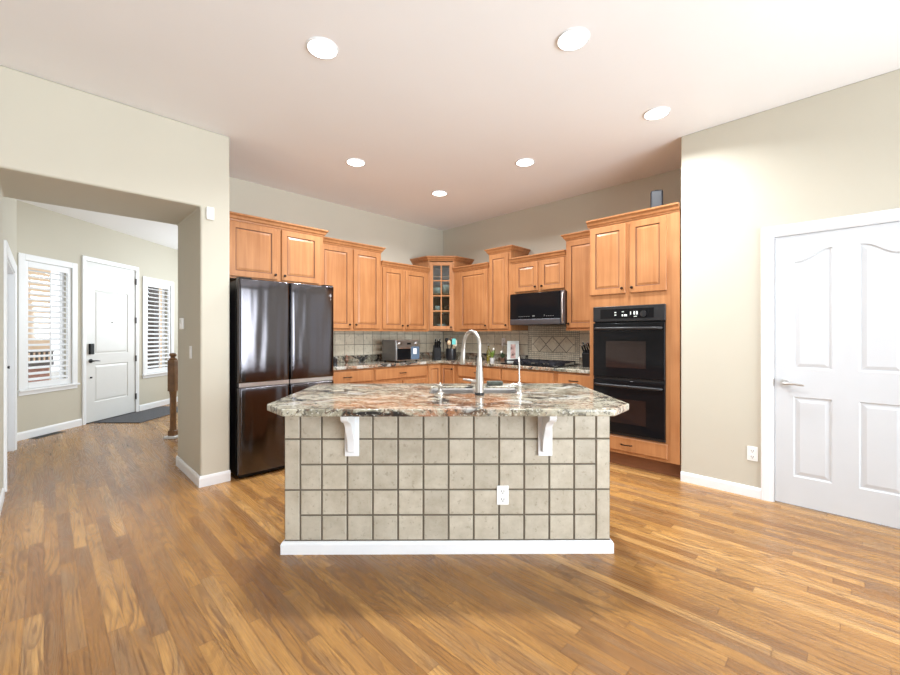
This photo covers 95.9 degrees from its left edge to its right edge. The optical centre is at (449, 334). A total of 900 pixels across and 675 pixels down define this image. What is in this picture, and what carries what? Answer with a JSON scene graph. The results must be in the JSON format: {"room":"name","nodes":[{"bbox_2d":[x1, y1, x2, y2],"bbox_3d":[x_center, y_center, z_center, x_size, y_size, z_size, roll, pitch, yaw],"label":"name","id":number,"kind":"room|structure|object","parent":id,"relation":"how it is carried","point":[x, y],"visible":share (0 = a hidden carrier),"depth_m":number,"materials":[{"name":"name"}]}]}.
{"room":"kitchen","nodes":[
{"label":"kitchen","id":0,"kind":"room"},
{"bbox_2d":[2,197,16,487],"bbox_3d":[-4.550,-0.180,4.140,0.100,3.000,2.510,0,0,-45],"label":"wall","id":1,"kind":"structure","parent":0,"point":[9,205],"depth_m":3.58,"materials":[{"name":"paint"}]},
{"bbox_2d":[4,240,16,491],"bbox_3d":[-4.423,0.260,4.027,1.830,2.120,0.120,0,0,45],"label":"door","id":2,"kind":"structure","parent":1,"relation":"in","point":[10,277],"depth_m":4.60,"materials":[{"name":"white paint"}]},
{"bbox_2d":[17,200,177,432],"bbox_3d":[-5.465,-0.180,6.900,0.150,3.000,3.800,0,0,0],"label":"wall","id":3,"kind":"structure","parent":0,"point":[41,232],"depth_m":5.88,"materials":[{"name":"paint"}]},
{"bbox_2d":[17,252,79,395],"bbox_3d":[-5.440,-0.133,5.460,0.190,1.795,0.824,0,0,0],"label":"window","id":4,"kind":"structure","parent":3,"relation":"in","point":[24,387],"depth_m":5.46,"materials":[{"name":"white paint"}]},
{"bbox_2d":[17,419,81,440],"bbox_3d":[-5.383,1.269,5.480,0.014,0.102,0.900,0,0,0],"label":"baseboard","id":5,"kind":"structure","parent":3,"relation":"attached to","point":[27,434],"depth_m":5.44,"materials":[{"name":"white paint"}]},
{"bbox_2d":[82,255,138,424],"bbox_3d":[-5.411,0.075,6.480,0.158,2.490,1.080,0,0,0],"label":"door","id":6,"kind":"structure","parent":3,"relation":"in","point":[110,294],"depth_m":6.42,"materials":[{"name":"paint"}]},
{"bbox_2d":[142,276,173,378],"bbox_3d":[-5.440,-0.133,7.510,0.190,1.795,0.824,0,0,0],"label":"window","id":7,"kind":"structure","parent":3,"relation":"in","point":[146,281],"depth_m":7.49,"materials":[{"name":"white paint"}]},
{"bbox_2d":[139,397,177,410],"bbox_3d":[-5.383,1.269,7.912,0.014,0.102,1.755,0,0,0],"label":"baseboard","id":8,"kind":"structure","parent":3,"relation":"attached to","point":[142,407],"depth_m":7.38,"materials":[{"name":"white paint"}]},
{"bbox_2d":[17,199,177,249],"bbox_3d":[-3.275,-1.730,6.048,4.550,0.100,5.704,0,0,0],"label":"ceiling","id":9,"kind":"structure","parent":0,"point":[165,234],"depth_m":6.17,"materials":[{"name":"paint"}]},
{"bbox_2d":[0,65,229,493],"bbox_3d":[-3.856,-0.240,2.438,0.860,3.120,4.395,0,0,45],"label":"wall","id":10,"kind":"structure","parent":0,"point":[61,145],"depth_m":3.38,"materials":[{"name":"paint"}]},
{"bbox_2d":[0,488,4,514],"bbox_3d":[-4.317,1.278,1.966,0.874,0.085,2.874,0,0,45],"label":"baseboard","id":11,"kind":"structure","parent":10,"relation":"attached to","point":[2,495],"depth_m":3.12,"materials":[{"name":"white paint"}]},
{"bbox_2d":[179,318,183,328],"bbox_3d":[-2.611,-0.110,3.951,0.090,0.110,0.025,0,0,45],"label":"thermostat","id":12,"kind":"object","parent":10,"relation":"attached to","point":[181,320],"visible":1,"depth_m":3.92,"materials":[{"name":"white plastic"}]},
{"bbox_2d":[189,346,191,358],"bbox_3d":[-2.394,0.160,3.744,0.010,0.116,0.072,0,0,-45],"label":"light switch","id":13,"kind":"object","parent":10,"relation":"attached to","point":[190,347],"visible":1,"depth_m":3.73,"materials":[{"name":"white plastic"}]},
{"bbox_2d":[176,456,230,487],"bbox_3d":[-2.385,1.272,3.898,0.874,0.095,0.250,0,0,45],"label":"baseboard","id":14,"kind":"structure","parent":10,"relation":"attached to","point":[199,481],"depth_m":3.62,"materials":[{"name":"white paint"}]},
{"bbox_2d":[206,207,213,219],"bbox_3d":[-2.102,-1.065,3.559,0.034,0.110,0.060,0,0,45],"label":"sensor","id":15,"kind":"object","parent":10,"relation":"attached to","point":[209,210],"visible":1,"depth_m":3.54,"materials":[{"name":"white plastic"}]},
{"bbox_2d":[230,177,442,355],"bbox_3d":[-1.460,-0.240,5.752,0.121,3.120,3.910,0,0,45],"label":"wall","id":16,"kind":"structure","parent":0,"point":[403,241],"depth_m":5.63,"materials":[{"name":"paint"}]},
{"bbox_2d":[230,211,328,284],"bbox_3d":[-2.059,-0.887,4.560,0.716,0.645,1.136,0,0,45],"label":"upper cabinet","id":17,"kind":"object","parent":16,"relation":"attached to","point":[261,248],"visible":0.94,"depth_m":4.29,"materials":[{"name":"brown wood"}]},
{"bbox_2d":[323,236,385,330],"bbox_3d":[-1.417,-0.631,5.407,1.062,1.157,0.426,0,0,-45],"label":"upper cabinet","id":18,"kind":"object","parent":16,"relation":"attached to","point":[353,269],"visible":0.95,"depth_m":5.32,"materials":[{"name":"brown wood"}]},
{"bbox_2d":[334,331,442,355],"bbox_3d":[-1.067,0.113,6.053,2.650,0.352,0.009,0,0,-45],"label":"tile backsplash","id":19,"kind":"structure","parent":16,"relation":"attached to","point":[348,343],"depth_m":5.99,"materials":[{"name":"tile"}]},
{"bbox_2d":[381,260,429,331],"bbox_3d":[-0.763,-0.541,6.062,0.426,0.977,0.881,0,0,45],"label":"upper cabinet","id":20,"kind":"object","parent":16,"relation":"attached to","point":[404,287],"visible":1,"depth_m":5.89,"materials":[{"name":"brown wood"}]},
{"bbox_2d":[410,256,473,330],"bbox_3d":[-0.127,-0.637,6.491,0.736,1.145,0.717,0,0,-45],"label":"upper cabinet","id":21,"kind":"object","parent":16,"relation":"attached to","point":[441,272],"visible":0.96,"depth_m":6.26,"materials":[{"name":"brown wood"}]},
{"bbox_2d":[433,287,442,293],"bbox_3d":[-0.202,-0.697,6.508,0.170,0.110,0.167,0,0,0],"label":"mixing bowl","id":22,"kind":"object","parent":21,"relation":"on","point":[437,290],"visible":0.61,"depth_m":6.43,"materials":[{"name":"white ceramic"}]},
{"bbox_2d":[433,276,448,282],"bbox_3d":[-0.127,-0.906,6.532,0.623,0.012,0.642,0,0,45],"label":"shelf","id":23,"kind":"object","parent":21,"relation":"attached to","point":[434,277],"depth_m":6.52,"materials":[{"name":"brown wood"}]},
{"bbox_2d":[433,294,448,297],"bbox_3d":[-0.127,-0.636,6.532,0.623,0.012,0.642,0,0,45],"label":"shelf","id":24,"kind":"object","parent":21,"relation":"attached to","point":[433,294],"depth_m":6.64,"materials":[{"name":"brown wood"}]},
{"bbox_2d":[433,312,448,314],"bbox_3d":[-0.127,-0.356,6.532,0.623,0.012,0.642,0,0,45],"label":"shelf","id":25,"kind":"object","parent":21,"relation":"attached to","point":[434,313],"depth_m":6.61,"materials":[{"name":"brown wood"}]},
{"bbox_2d":[442,285,448,293],"bbox_3d":[-0.052,-0.717,6.478,0.140,0.150,0.138,0,0,0],"label":"serving bowl","id":26,"kind":"object","parent":21,"relation":"on","point":[445,288],"visible":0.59,"depth_m":6.42,"materials":[{"name":"white ceramic"}]},
{"bbox_2d":[0,402,899,674],"bbox_3d":[-1.532,1.370,3.077,8.986,0.100,13.918,0,0,-45],"label":"floor","id":27,"kind":"structure","parent":0,"point":[113,561],"depth_m":2.15,"materials":[{"name":"brown wood"}]},
{"bbox_2d":[28,431,65,438],"bbox_3d":[-5.300,1.316,5.350,0.120,0.008,0.380,0,0,0],"label":"floor vent","id":28,"kind":"object","parent":27,"relation":"in","point":[57,432],"visible":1,"depth_m":5.31,"materials":[{"name":"metal"}]},
{"bbox_2d":[94,406,177,422],"bbox_3d":[-4.985,1.314,6.765,0.690,0.012,1.370,0,0,0],"label":"door mat","id":29,"kind":"object","parent":27,"relation":"on","point":[157,412],"visible":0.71,"depth_m":6.52,"materials":[{"name":"grey fabric"}]},
{"bbox_2d":[163,353,177,438],"bbox_3d":[-3.560,0.774,5.220,0.150,1.092,0.150,0,0,0],"label":"newel post","id":30,"kind":"object","parent":27,"relation":"on","point":[172,362],"visible":0.9,"depth_m":5.18,"materials":[{"name":"brown wood"}]},
{"bbox_2d":[230,277,333,477],"bbox_3d":[-1.878,0.397,4.303,0.953,1.847,0.898,0,0,-45],"label":"refrigerator","id":31,"kind":"object","parent":27,"relation":"on","point":[282,333],"visible":0.81,"depth_m":3.85,"materials":[{"name":"black metal"}]},
{"bbox_2d":[332,368,372,383],"bbox_3d":[-1.472,0.871,5.149,0.715,0.899,0.779,0,0,45],"label":"base cabinet","id":32,"kind":"object","parent":27,"relation":"on","point":[352,376],"visible":0.24,"depth_m":4.99,"materials":[{"name":"brown wood"}]},
{"bbox_2d":[373,364,426,383],"bbox_3d":[-0.873,0.871,5.748,0.914,0.899,0.715,0,0,-45],"label":"base cabinet","id":33,"kind":"object","parent":27,"relation":"on","point":[410,374],"visible":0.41,"depth_m":5.51,"materials":[{"name":"brown wood"}]},
{"bbox_2d":[427,363,456,383],"bbox_3d":[-0.113,0.871,6.318,0.963,0.899,0.983,0,0,-45],"label":"base cabinet","id":34,"kind":"object","parent":27,"relation":"on","point":[443,373],"visible":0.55,"depth_m":5.93,"materials":[{"name":"brown wood"}]},
{"bbox_2d":[334,352,589,373],"bbox_3d":[0.013,0.355,4.988,2.663,0.130,3.040,0,0,-45],"label":"countertop","id":35,"kind":"structure","parent":34,"relation":"on","point":[367,361],"depth_m":5.61,"materials":[{"name":"stone"}]},
{"bbox_2d":[342,355,348,364],"bbox_3d":[-1.315,0.313,5.123,0.075,0.133,0.058,0,0,-26],"label":"rooster figurine","id":36,"kind":"object","parent":35,"relation":"on","point":[346,360],"visible":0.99,"depth_m":5.11,"materials":[{"name":"brown ceramic"}]},
{"bbox_2d":[382,340,418,362],"bbox_3d":[-0.691,0.225,5.810,0.430,0.310,0.366,0,0,-45],"label":"toaster oven","id":37,"kind":"object","parent":35,"relation":"on","point":[392,350],"visible":1,"depth_m":5.67,"materials":[{"name":"metal"}]},
{"bbox_2d":[432,338,440,359],"bbox_3d":[-0.196,0.215,6.135,0.105,0.328,0.220,0,0,-14],"label":"knife block","id":38,"kind":"object","parent":35,"relation":"on","point":[436,353],"visible":0.98,"depth_m":6.09,"materials":[{"name":"black plastic"}]},
{"bbox_2d":[446,348,455,359],"bbox_3d":[0.015,0.292,6.200,0.160,0.174,0.160,0,0,0],"label":"utensil crock","id":39,"kind":"object","parent":35,"relation":"on","point":[450,353],"visible":0.93,"depth_m":6.13,"materials":[{"name":"black ceramic"}]},
{"bbox_2d":[489,348,495,361],"bbox_3d":[0.608,0.283,5.839,0.111,0.193,0.101,0,0,-26],"label":"potted plant","id":40,"kind":"object","parent":35,"relation":"on","point":[492,353],"visible":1,"depth_m":5.82,"materials":[{"name":"green plant"}]},
{"bbox_2d":[499,351,506,361],"bbox_3d":[0.748,0.302,5.781,0.122,0.156,0.109,0,0,43],"label":"potted plant","id":41,"kind":"object","parent":35,"relation":"on","point":[502,355],"visible":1,"depth_m":5.76,"materials":[{"name":"green plant"}]},
{"bbox_2d":[507,341,518,361],"bbox_3d":[0.893,0.231,5.744,0.165,0.294,0.091,0,0,11],"label":"picture frame","id":42,"kind":"object","parent":35,"relation":"on","point":[512,346],"visible":0.84,"depth_m":5.72,"materials":[{"name":"white paper"}]},
{"bbox_2d":[511,344,515,357],"bbox_3d":[0.889,0.232,5.725,0.069,0.199,0.004,0,-7,11],"label":"photo","id":43,"kind":"object","parent":42,"relation":"attached to","point":[513,346],"depth_m":5.72},
{"bbox_2d":[500,359,577,367],"bbox_3d":[1.128,0.353,5.194,0.500,0.053,0.830,0,0,-45],"label":"gas cooktop","id":44,"kind":"object","parent":35,"relation":"in","point":[526,362],"visible":0.96,"depth_m":5.05,"materials":[{"name":"metal"}]},
{"bbox_2d":[581,342,589,366],"bbox_3d":[1.623,0.231,4.792,0.200,0.297,0.095,0,0,-44],"label":"knife block","id":45,"kind":"object","parent":35,"relation":"on","point":[586,353],"visible":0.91,"depth_m":4.76,"materials":[{"name":"black plastic"}]},
{"bbox_2d":[280,416,613,554],"bbox_3d":[-0.016,0.870,2.699,2.008,0.900,0.925,0,0,0],"label":"kitchen island","id":46,"kind":"object","parent":27,"relation":"on","point":[474,484],"visible":0.7,"depth_m":2.46,"materials":[{"name":"beige tile"}]},
{"bbox_2d":[267,383,628,416],"bbox_3d":[-0.014,0.400,2.637,2.034,0.040,1.105,0,0,0],"label":"island countertop","id":47,"kind":"structure","parent":46,"relation":"on","point":[537,399],"depth_m":2.32,"materials":[{"name":"stone"}]},
{"bbox_2d":[431,382,443,394],"bbox_3d":[-0.086,0.340,2.599,0.101,0.080,0.048,0,0,31],"label":"soap dispenser","id":48,"kind":"object","parent":47,"relation":"on","point":[439,385],"visible":1,"depth_m":2.58,"materials":[{"name":"silver metal"}]},
{"bbox_2d":[459,330,483,395],"bbox_3d":[0.107,0.172,2.645,0.123,0.415,0.263,0,0,-31],"label":"faucet","id":49,"kind":"object","parent":47,"relation":"on","point":[479,381],"visible":1,"depth_m":2.56,"materials":[{"name":"silver metal"}]},
{"bbox_2d":[431,388,516,393],"bbox_3d":[0.177,0.494,2.829,0.618,0.201,0.363,0,0,0],"label":"sink","id":50,"kind":"object","parent":47,"relation":"in","point":[434,390],"visible":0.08,"depth_m":3.01,"materials":[{"name":"metal"}]},
{"bbox_2d":[487,381,502,384],"bbox_3d":[0.340,0.365,3.087,0.120,0.030,0.065,0,0,0],"label":"sponge","id":51,"kind":"object","parent":47,"relation":"on","point":[488,382],"visible":1,"depth_m":3.06,"materials":[{"name":"grey"}]},
{"bbox_2d":[507,357,522,394],"bbox_3d":[0.416,0.260,2.656,0.101,0.239,0.155,0,0,0],"label":"water tap","id":52,"kind":"object","parent":47,"relation":"on","point":[519,384],"visible":1,"depth_m":2.59,"materials":[{"name":"metal"}]},
{"bbox_2d":[497,486,508,504],"bbox_3d":[0.319,0.970,2.459,0.072,0.116,0.006,0,0,0],"label":"outlet plate","id":53,"kind":"object","parent":46,"relation":"attached to","point":[502,491],"depth_m":2.46,"materials":[{"name":"white plastic"}]},
{"bbox_2d":[500,489,505,501],"bbox_3d":[0.319,0.970,2.454,0.034,0.080,0.003,0,0,0],"label":"socket","id":54,"kind":"object","parent":46,"relation":"attached to","point":[502,491],"depth_m":2.45,"materials":[{"name":"white plastic"}]},
{"bbox_2d":[457,364,501,382],"bbox_3d":[0.604,0.871,5.762,0.735,0.899,0.814,0,0,-45],"label":"base cabinet","id":55,"kind":"object","parent":27,"relation":"on","point":[463,371],"visible":0.16,"depth_m":5.56,"materials":[{"name":"brown wood"}]},
{"bbox_2d":[502,368,555,382],"bbox_3d":[1.174,0.871,5.198,0.789,0.899,0.726,0,0,45],"label":"base cabinet","id":56,"kind":"object","parent":27,"relation":"on","point":[509,375],"visible":0.06,"depth_m":4.95,"materials":[{"name":"brown wood"}]},
{"bbox_2d":[556,372,589,388],"bbox_3d":[1.611,0.871,4.755,0.452,0.899,0.735,0,0,45],"label":"base cabinet","id":57,"kind":"object","parent":27,"relation":"on","point":[582,379],"visible":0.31,"depth_m":4.52,"materials":[{"name":"brown wood"}]},
{"bbox_2d":[586,202,680,477],"bbox_3d":[2.035,0.060,4.260,0.882,2.520,0.834,0,0,45],"label":"tall cabinet","id":58,"kind":"object","parent":27,"relation":"on","point":[635,256],"visible":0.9,"depth_m":3.88,"materials":[{"name":"brown wood"}]},
{"bbox_2d":[593,304,665,442],"bbox_3d":[1.926,0.355,4.182,0.698,1.291,0.642,0,0,45],"label":"double oven","id":59,"kind":"object","parent":58,"relation":"in","point":[629,342],"visible":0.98,"depth_m":3.94,"materials":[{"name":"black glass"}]},
{"bbox_2d":[650,190,662,207],"bbox_3d":[2.051,-1.310,4.030,0.110,0.260,0.100,0,0,25],"label":"speaker","id":60,"kind":"object","parent":58,"relation":"on","point":[656,197],"visible":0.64,"depth_m":3.99},
{"bbox_2d":[0,0,899,230],"bbox_3d":[0.046,-1.850,1.078,8.860,0.100,8.390,0,0,45],"label":"ceiling","id":61,"kind":"structure","parent":0,"point":[448,96],"depth_m":2.78,"materials":[{"name":"paint"}]},
{"bbox_2d":[306,37,338,58],"bbox_3d":[-0.800,-1.795,2.546,0.196,0.008,0.196,0,0,0],"label":"recessed light","id":62,"kind":"object","parent":61,"relation":"in","point":[320,47],"visible":1,"depth_m":2.54,"materials":[{"name":"white paint"}]},
{"bbox_2d":[346,158,364,166],"bbox_3d":[-0.981,-1.795,4.224,0.196,0.008,0.196,0,0,0],"label":"recessed light","id":63,"kind":"object","parent":61,"relation":"in","point":[356,162],"visible":1,"depth_m":4.22,"materials":[{"name":"white paint"}]},
{"bbox_2d":[347,159,363,165],"bbox_3d":[-0.981,-1.796,4.224,0.172,0.005,0.172,0,0,0],"label":"diffuser","id":64,"kind":"object","parent":63,"relation":"attached to","point":[353,162],"depth_m":4.22,"materials":[{"name":"white"}]},
{"bbox_2d":[432,190,446,195],"bbox_3d":[-0.133,-1.795,5.146,0.196,0.008,0.196,0,0,0],"label":"recessed light","id":65,"kind":"object","parent":61,"relation":"in","point":[438,192],"visible":1,"depth_m":5.14,"materials":[{"name":"white paint"}]},
{"bbox_2d":[516,158,534,166],"bbox_3d":[0.780,-1.795,4.224,0.196,0.008,0.196,0,0,0],"label":"recessed light","id":66,"kind":"object","parent":61,"relation":"in","point":[523,162],"visible":1,"depth_m":4.22,"materials":[{"name":"white paint"}]},
{"bbox_2d":[517,159,532,165],"bbox_3d":[0.780,-1.796,4.224,0.172,0.005,0.172,0,0,0],"label":"diffuser","id":67,"kind":"object","parent":66,"relation":"attached to","point":[521,162],"depth_m":4.22,"materials":[{"name":"white"}]},
{"bbox_2d":[556,27,589,50],"bbox_3d":[0.748,-1.795,2.469,0.196,0.008,0.196,0,0,0],"label":"recessed light","id":68,"kind":"object","parent":61,"relation":"in","point":[574,38],"visible":1,"depth_m":2.46,"materials":[{"name":"white paint"}]},
{"bbox_2d":[643,106,669,119],"bbox_3d":[1.674,-1.795,3.292,0.196,0.008,0.196,0,0,0],"label":"recessed light","id":69,"kind":"object","parent":61,"relation":"in","point":[655,113],"visible":1,"depth_m":3.29,"materials":[{"name":"white paint"}]},
{"bbox_2d":[645,108,667,118],"bbox_3d":[1.674,-1.796,3.292,0.172,0.005,0.172,0,0,0],"label":"diffuser","id":70,"kind":"object","parent":69,"relation":"attached to","point":[654,113],"depth_m":3.29,"materials":[{"name":"white"}]},
{"bbox_2d":[443,169,680,364],"bbox_3d":[1.352,-0.240,5.620,0.121,3.120,4.035,0,0,-45],"label":"wall","id":71,"kind":"structure","parent":0,"point":[539,229],"depth_m":5.51,"materials":[{"name":"paint"}]},
{"bbox_2d":[452,262,488,331],"bbox_3d":[0.434,-0.541,6.137,0.690,0.977,0.446,0,0,45],"label":"upper cabinet","id":72,"kind":"object","parent":71,"relation":"attached to","point":[471,282],"visible":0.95,"depth_m":5.98,"materials":[{"name":"brown wood"}]},
{"bbox_2d":[484,245,530,330],"bbox_3d":[0.814,-0.631,5.756,0.446,1.157,0.478,0,0,-45],"label":"upper cabinet","id":73,"kind":"object","parent":71,"relation":"attached to","point":[499,262],"visible":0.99,"depth_m":5.61,"materials":[{"name":"brown wood"}]},
{"bbox_2d":[444,325,589,363],"bbox_3d":[0.958,0.124,5.921,3.022,0.509,0.010,0,0,45],"label":"tile backsplash","id":74,"kind":"structure","parent":71,"relation":"attached to","point":[549,342],"depth_m":5.67,"materials":[{"name":"tile"}]},
{"bbox_2d":[509,249,565,294],"bbox_3d":[1.240,-0.789,5.330,0.446,0.482,0.818,0,0,-45],"label":"upper cabinet","id":75,"kind":"object","parent":71,"relation":"attached to","point":[541,272],"visible":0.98,"depth_m":5.18,"materials":[{"name":"brown wood"}]},
{"bbox_2d":[561,229,589,330],"bbox_3d":[1.685,-0.631,4.886,0.532,1.157,0.446,0,0,45],"label":"upper cabinet","id":76,"kind":"object","parent":71,"relation":"attached to","point":[577,243],"visible":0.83,"depth_m":4.78,"materials":[{"name":"brown wood"}]},
{"bbox_2d":[510,290,566,325],"bbox_3d":[1.211,-0.333,5.249,0.795,0.401,0.434,0,0,45],"label":"microwave","id":77,"kind":"object","parent":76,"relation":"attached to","point":[541,308],"visible":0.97,"depth_m":5.09,"materials":[{"name":"black plastic"}]},
{"bbox_2d":[681,69,899,487],"bbox_3d":[3.771,-0.240,2.091,4.625,3.120,0.120,0,0,45],"label":"wall","id":78,"kind":"structure","parent":0,"point":[834,153],"depth_m":3.34,"materials":[{"name":"paint"}]},
{"bbox_2d":[681,471,760,498],"bbox_3d":[2.310,1.278,3.457,0.622,0.085,0.014,0,0,45],"label":"baseboard","id":79,"kind":"structure","parent":78,"relation":"attached to","point":[750,491],"depth_m":3.45,"materials":[{"name":"white paint"}]},
{"bbox_2d":[747,446,757,461],"bbox_3d":[2.463,0.967,3.307,0.072,0.116,0.009,0,0,45],"label":"wall outlet","id":80,"kind":"object","parent":78,"relation":"attached to","point":[752,452],"visible":1,"depth_m":3.30,"materials":[{"name":"white plastic"}]},
{"bbox_2d":[750,449,754,458],"bbox_3d":[2.461,0.967,3.305,0.034,0.080,0.003,0,0,45],"label":"socket","id":81,"kind":"object","parent":80,"relation":"attached to","point":[752,451],"depth_m":3.30,"materials":[{"name":"white plastic"}]},
{"bbox_2d":[761,208,899,528],"bbox_3d":[2.873,0.233,2.949,0.972,2.175,0.176,0,0,45],"label":"door","id":82,"kind":"structure","parent":78,"relation":"in","point":[830,297],"depth_m":2.98,"materials":[{"name":"white paint"}]},
{"label":"outside","id":83,"kind":"structure","parent":0,"visible":0},
{"bbox_2d":[51,372,58,379],"bbox_3d":[-10.780,1.570,10.000,10.440,0.200,16.000,0,0,0],"label":"ground","id":84,"kind":"structure","parent":83,"point":[57,373],"depth_m":15.11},
{"bbox_2d":[28,365,48,381],"bbox_3d":[-8.200,1.035,6.850,0.200,0.870,2.700,0,0,0],"label":"brick wall","id":85,"kind":"structure","parent":84,"relation":"on","point":[39,369],"depth_m":7.99,"materials":[{"name":"red brick"}]},
{"bbox_2d":[28,351,53,366],"bbox_3d":[-8.025,0.440,6.850,0.050,0.320,2.700,0,0,0],"label":"railing","id":86,"kind":"object","parent":85,"relation":"on","point":[41,352],"visible":0.37,"depth_m":7.97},
{"bbox_2d":[28,267,50,379],"bbox_3d":[-8.800,-0.405,7.125,0.400,3.750,3.250,0,0,0],"label":"wall","id":87,"kind":"structure","parent":84,"relation":"on","point":[32,273],"depth_m":8.49,"materials":[{"name":"beige paint"}]},
{"bbox_2d":[148,287,158,368],"bbox_3d":[-6.675,-0.205,9.125,0.250,3.350,0.250,0,0,0],"label":"porch post","id":88,"kind":"object","parent":84,"relation":"on","point":[149,290],"visible":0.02,"depth_m":9.05,"materials":[{"name":"wood"}]},
{"bbox_2d":[159,288,161,367],"bbox_3d":[-9.750,-0.305,14.850,0.300,3.550,3.300,0,0,0],"label":"wall","id":89,"kind":"structure","parent":84,"relation":"on","point":[159,288],"depth_m":13.46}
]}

